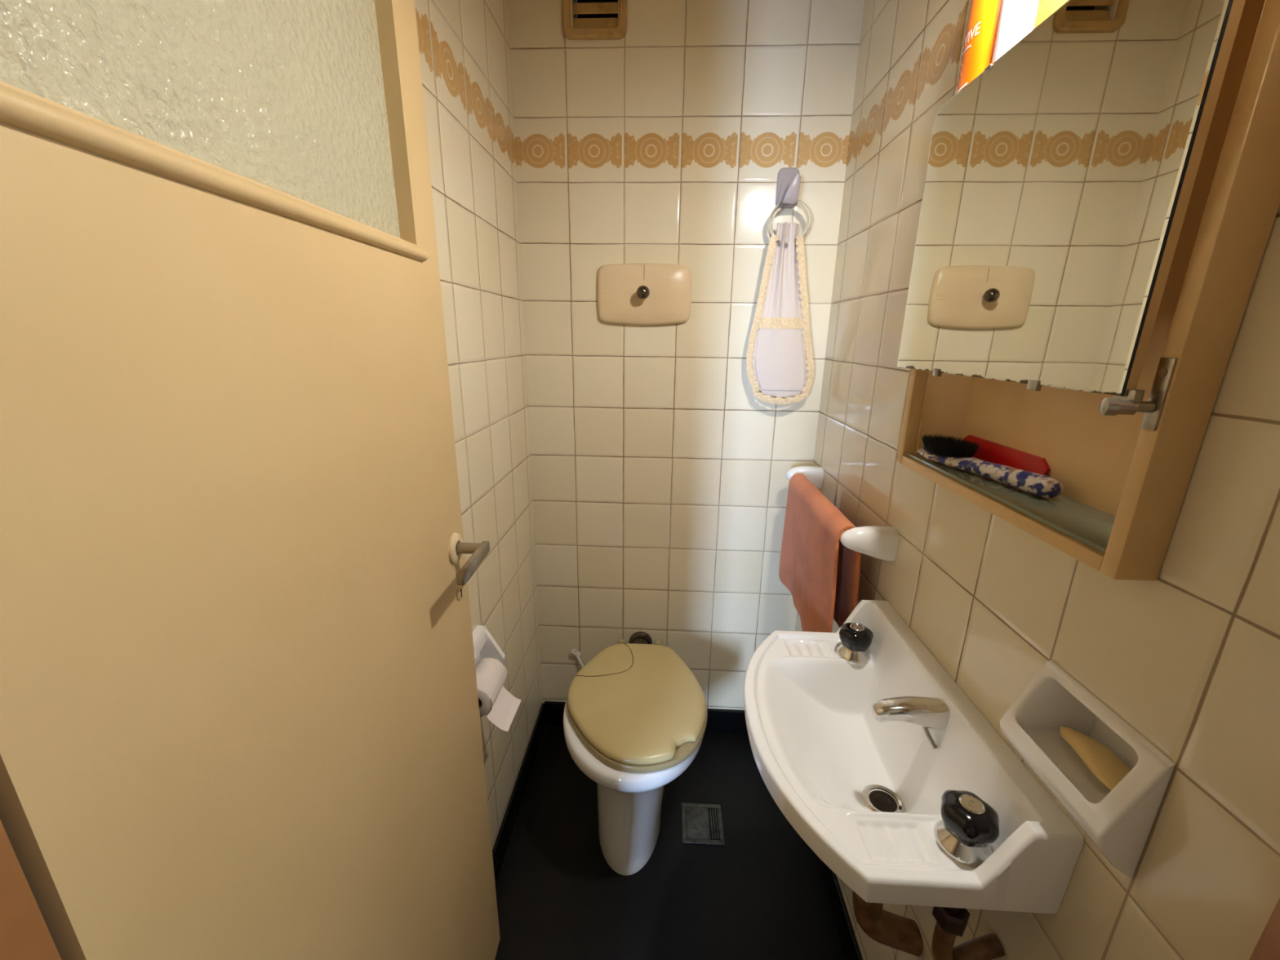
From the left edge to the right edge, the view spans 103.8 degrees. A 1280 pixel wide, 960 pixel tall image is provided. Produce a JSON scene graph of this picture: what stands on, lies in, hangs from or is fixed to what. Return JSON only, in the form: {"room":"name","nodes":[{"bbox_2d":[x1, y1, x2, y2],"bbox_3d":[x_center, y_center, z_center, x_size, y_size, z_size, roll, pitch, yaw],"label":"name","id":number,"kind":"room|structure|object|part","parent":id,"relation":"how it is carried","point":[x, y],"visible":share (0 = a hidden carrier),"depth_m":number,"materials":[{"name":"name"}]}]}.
{"room":"bathroom","nodes":[
{"label":"bathroom","id":0,"kind":"room"},
{"bbox_2d":[414,0,542,848],"bbox_3d":[-0.431,-0.087,0.818,0.120,2.420,1.420,1,16,3],"label":"wall","id":1,"kind":"structure","parent":0,"point":[464,46],"depth_m":1.16,"materials":[{"name":"tile"}]},
{"bbox_2d":[472,625,505,700],"bbox_3d":[-0.343,0.435,1.059,0.060,0.166,0.195,1,16,3],"label":"paper holder","id":2,"kind":"object","parent":1,"relation":"attached to","point":[485,646],"visible":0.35,"depth_m":1.13,"materials":[{"name":"white ceramic"}]},
{"bbox_2d":[475,657,520,731],"bbox_3d":[-0.317,0.453,1.063,0.100,0.108,0.100,1,16,3],"label":"toilet paper","id":3,"kind":"object","parent":2,"relation":"hanging from","point":[500,706],"visible":0.85,"depth_m":1.05,"materials":[{"name":"beige paper"}]},
{"bbox_2d":[492,702,545,884],"bbox_3d":[-0.378,1.020,1.177,0.010,0.096,1.304,1,16,3],"label":"baseboard","id":4,"kind":"structure","parent":1,"relation":"attached to","point":[500,848],"depth_m":1.47,"materials":[{"name":"black"}]},
{"bbox_2d":[494,724,846,959],"bbox_3d":[0.058,1.101,1.195,1.124,0.060,1.540,1,16,3],"label":"floor","id":5,"kind":"structure","parent":0,"point":[760,895],"depth_m":1.30,"materials":[{"name":"black tile"}]},
{"bbox_2d":[563,631,707,875],"bbox_3d":[-0.012,0.762,1.464,0.382,0.441,0.602,1,16,3],"label":"toilet","id":6,"kind":"object","parent":5,"relation":"on","point":[635,715],"visible":1,"depth_m":1.30,"materials":[{"name":"white ceramic"}]},
{"bbox_3d":[-0.016,0.794,1.425,0.380,0.402,0.508,1,16,3],"label":"bowl","id":7,"kind":"part","parent":6,"relation":"part of","materials":[{"name":"white ceramic"}]},
{"bbox_3d":[-0.010,0.595,1.357,0.377,0.016,0.459,1,16,3],"label":"seat","id":8,"kind":"part","parent":6,"relation":"part of","materials":[{"name":"beige plastic"}]},
{"bbox_3d":[-0.010,0.576,1.355,0.373,0.021,0.453,1,16,3],"label":"lid","id":9,"kind":"part","parent":6,"relation":"part of","materials":[{"name":"plastic"}]},
{"bbox_2d":[681,802,724,845],"bbox_3d":[0.180,0.993,1.455,0.117,0.006,0.124,1,16,3],"label":"floor drain","id":10,"kind":"object","parent":5,"relation":"on","point":[696,827],"visible":1,"depth_m":1.45,"materials":[{"name":"metal"}]},
{"bbox_3d":[0.168,0.993,1.455,0.066,0.006,0.098,1,16,3],"label":"plate","id":11,"kind":"part","parent":10,"relation":"part of","materials":[{"name":"metal"}]},
{"bbox_2d":[508,0,864,710],"bbox_3d":[0.108,-0.286,1.535,1.124,2.420,0.120,1,16,3],"label":"wall","id":12,"kind":"structure","parent":0,"point":[660,484],"depth_m":1.41,"materials":[{"name":"tile"}]},
{"bbox_2d":[571,648,584,666],"bbox_3d":[-0.213,0.612,1.734,0.045,0.069,0.024,1,16,3],"label":"clip","id":13,"kind":"object","parent":12,"relation":"attached to","point":[577,654],"visible":0.99,"depth_m":1.73,"materials":[{"name":"white plastic"}]},
{"bbox_2d":[562,0,626,39],"bbox_3d":[-0.109,-1.221,1.248,0.158,0.240,0.089,1,16,3],"label":"air vent","id":14,"kind":"object","parent":12,"relation":"in","point":[596,20],"visible":0.97,"depth_m":1.24,"materials":[{"name":"plastic"}]},
{"bbox_2d":[597,263,691,324],"bbox_3d":[0.014,-0.506,1.378,0.251,0.153,0.069,1,16,3],"label":"flush plate","id":15,"kind":"object","parent":12,"relation":"attached to","point":[630,294],"visible":1,"depth_m":1.34,"materials":[{"name":"beige plastic"}]},
{"bbox_3d":[0.009,-0.511,1.368,0.036,0.035,0.052,1,16,3],"label":"knob","id":16,"kind":"part","parent":15,"relation":"part of","materials":[{"name":"metal"}]},
{"bbox_2d":[544,701,747,733],"bbox_3d":[0.081,0.851,1.792,0.850,0.093,0.014,1,16,3],"label":"baseboard","id":17,"kind":"structure","parent":12,"relation":"attached to","point":[718,721],"depth_m":1.78,"materials":[{"name":"black"}]},
{"bbox_2d":[775,167,800,208],"bbox_3d":[0.385,-0.754,1.289,0.055,0.102,0.067,1,16,3],"label":"wall hook","id":18,"kind":"object","parent":12,"relation":"attached to","point":[788,179],"visible":0.88,"depth_m":1.30,"materials":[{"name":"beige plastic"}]},
{"bbox_2d":[746,200,813,404],"bbox_3d":[0.395,-0.469,1.365,0.191,0.524,0.034,0,16,-1],"label":"hand towel","id":19,"kind":"object","parent":18,"relation":"hanging from","point":[776,363],"visible":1,"depth_m":1.37,"materials":[{"name":"white fabric"}]},
{"bbox_2d":[795,0,1279,959],"bbox_3d":[0.561,-0.062,0.774,0.140,2.420,1.420,1,16,3],"label":"wall","id":20,"kind":"structure","parent":0,"point":[1188,658],"depth_m":0.54,"materials":[{"name":"tile"}]},
{"bbox_2d":[816,854,862,959],"bbox_3d":[0.477,1.034,1.188,0.010,0.082,1.206,1,16,3],"label":"baseboard","id":21,"kind":"structure","parent":20,"relation":"attached to","point":[851,950],"depth_m":1.18,"materials":[{"name":"black"}]},
{"bbox_2d":[785,466,898,561],"bbox_3d":[0.458,0.059,1.216,0.099,0.066,0.522,1,16,3],"label":"towel rail","id":22,"kind":"object","parent":20,"relation":"attached to","point":[882,543],"visible":0.84,"depth_m":0.97,"materials":[{"name":"white ceramic"}]},
{"bbox_2d":[778,473,860,632],"bbox_3d":[0.436,0.192,1.248,0.070,0.324,0.433,1,16,3],"label":"bath towel","id":23,"kind":"object","parent":22,"relation":"hanging from","point":[821,575],"visible":0.92,"depth_m":1.16,"materials":[{"name":"fabric"}]},
{"bbox_2d":[743,600,1084,959],"bbox_3d":[0.326,0.548,0.844,0.316,0.506,0.501,1,16,3],"label":"washbasin","id":24,"kind":"object","parent":20,"relation":"attached to","point":[870,750],"visible":1,"depth_m":0.71,"materials":[{"name":"white ceramic"}]},
{"bbox_2d":[836,622,873,665],"bbox_3d":[0.411,0.308,0.959,0.063,0.064,0.061,1,16,3],"label":"tap","id":25,"kind":"object","parent":24,"relation":"on","point":[855,646],"depth_m":0.94,"materials":[{"name":"black plastic"}]},
{"bbox_3d":[0.398,0.343,0.740,0.104,0.041,0.036,1,16,3],"label":"spout","id":26,"kind":"part","parent":24,"relation":"part of","materials":[{"name":"silver metal"}]},
{"bbox_3d":[0.427,0.375,0.743,0.007,0.034,0.034,-5,17,-20],"label":"plug rod","id":27,"kind":"part","parent":24,"relation":"part of","materials":[{"name":"metal"}]},
{"bbox_2d":[933,789,999,868],"bbox_3d":[0.391,0.411,0.599,0.063,0.064,0.061,1,16,3],"label":"tap","id":28,"kind":"object","parent":24,"relation":"on","point":[966,830],"depth_m":0.59,"materials":[{"name":"black plastic"}]},
{"bbox_2d":[999,659,1175,879],"bbox_3d":[0.476,0.293,0.528,0.092,0.135,0.148,1,16,3],"label":"soap dish","id":29,"kind":"object","parent":20,"relation":"attached to","point":[1118,821],"visible":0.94,"depth_m":0.52,"materials":[{"name":"white ceramic"}]},
{"bbox_2d":[1060,726,1130,790],"bbox_3d":[0.487,0.295,0.534,0.044,0.019,0.093,1,16,3],"label":"soap bar","id":30,"kind":"object","parent":29,"relation":"in","point":[1103,762],"visible":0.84,"depth_m":0.52,"materials":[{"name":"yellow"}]},
{"bbox_2d":[896,0,1279,581],"bbox_3d":[0.478,-0.229,0.604,0.135,0.538,0.456,1,16,3],"label":"upper cabinet","id":31,"kind":"object","parent":20,"relation":"attached to","point":[1100,202],"visible":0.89,"depth_m":0.48,"materials":[{"name":"paint"}]},
{"bbox_2d":[956,0,1002,93],"bbox_3d":[0.477,-0.629,0.684,0.044,0.205,0.076,1,16,3],"label":"bottle","id":32,"kind":"object","parent":31,"relation":"on","point":[984,15],"visible":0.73,"depth_m":0.68,"materials":[{"name":"orange plastic"}]},
{"bbox_2d":[963,22,980,48],"bbox_3d":[0.460,-0.615,0.700,0.008,0.013,0.056,5,17,16],"label":"print","id":33,"kind":"object","parent":32,"relation":"attached to","point":[972,37],"depth_m":0.69,"materials":[{"name":"white"}]},
{"bbox_2d":[917,433,1063,498],"bbox_3d":[0.486,-0.028,0.729,0.076,0.038,0.251,1,16,3],"label":"brush","id":34,"kind":"object","parent":31,"relation":"on","point":[948,451],"visible":1,"depth_m":0.71,"materials":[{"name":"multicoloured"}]},
{"bbox_2d":[962,435,1050,475],"bbox_3d":[0.536,-0.034,0.753,0.014,0.038,0.194,1,16,3],"label":"comb","id":35,"kind":"object","parent":31,"relation":"on","point":[988,451],"visible":0.43,"depth_m":0.73,"materials":[{"name":"red plastic"}]},
{"bbox_2d":[906,453,1115,553],"bbox_3d":[0.494,0.013,0.669,0.088,0.005,0.408,1,16,3],"label":"shelf","id":36,"kind":"object","parent":31,"relation":"attached to","point":[1076,521],"depth_m":0.59,"materials":[{"name":"grey glass"}]},
{"bbox_2d":[991,0,1038,63],"bbox_3d":[0.474,-0.602,0.608,0.044,0.195,0.073,1,16,3],"label":"bottle","id":37,"kind":"object","parent":31,"relation":"on","point":[1016,20],"visible":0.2,"depth_m":0.61,"materials":[{"name":"white plastic"}]},
{"bbox_2d":[1032,0,1068,30],"bbox_3d":[0.469,-0.559,0.540,0.044,0.150,0.072,1,16,3],"label":"bottle","id":38,"kind":"object","parent":31,"relation":"on","point":[1046,8],"visible":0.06,"depth_m":0.55,"materials":[{"name":"yellow plastic"}]},
{"bbox_3d":[0.430,-0.312,0.592,0.003,0.373,0.437,1,16,3],"label":"glass","id":39,"kind":"part","parent":31,"relation":"part of","materials":[{"name":"silver mirror"}]},
{"bbox_3d":[0.436,-0.312,0.592,0.008,0.373,0.437,1,16,3],"label":"mirror door","id":40,"kind":"part","parent":31,"relation":"part of","materials":[{"name":"paint"}]},
{"bbox_3d":[-0.216,0.017,0.139,3.600,2.600,0.120,1,16,3],"label":"wall","id":41,"kind":"structure","parent":0,"visible":0},
{"bbox_2d":[0,819,61,959],"bbox_3d":[-0.340,0.288,0.222,0.030,2.030,0.127,1,16,3],"label":"door frame","id":42,"kind":"structure","parent":41,"relation":"attached to","point":[24,934],"depth_m":0.26,"materials":[{"name":"paint"}]},
{"bbox_2d":[0,0,500,959],"bbox_3d":[-0.306,0.187,0.583,0.092,2.005,0.635,1,16,1],"label":"door","id":43,"kind":"structure","parent":41,"relation":"in","point":[239,713],"depth_m":0.39,"materials":[{"name":"paint"}]},
{"bbox_3d":[-0.333,-0.479,0.404,0.005,0.456,0.470,1,16,1],"label":"glass pane","id":44,"kind":"part","parent":43,"relation":"part of","materials":[{"name":"clear glass"}]},
{"bbox_3d":[-0.307,-0.244,0.452,0.010,0.017,0.535,1,16,1],"label":"moulding","id":45,"kind":"part","parent":43,"relation":"part of","materials":[{"name":"beige wood"}]},
{"bbox_3d":[-0.309,0.115,0.846,0.007,0.051,0.051,1,16,1],"label":"handle","id":46,"kind":"part","parent":43,"relation":"part of","materials":[{"name":"white plastic"}]},
{"bbox_3d":[-0.312,0.195,0.872,0.004,0.026,0.026,1,16,1],"label":"keyhole plate","id":47,"kind":"part","parent":43,"relation":"part of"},
{"bbox_3d":[-0.282,0.129,0.796,0.051,0.019,0.126,1,16,1],"label":"lever","id":48,"kind":"part","parent":43,"relation":"part of","materials":[{"name":"silver metal"}]},
{"bbox_2d":[1248,897,1279,959],"bbox_3d":[0.447,0.294,0.233,0.023,2.030,0.223,1,16,3],"label":"door frame","id":49,"kind":"structure","parent":41,"relation":"attached to","point":[1268,947],"depth_m":0.35,"materials":[{"name":"paint"}]}
]}

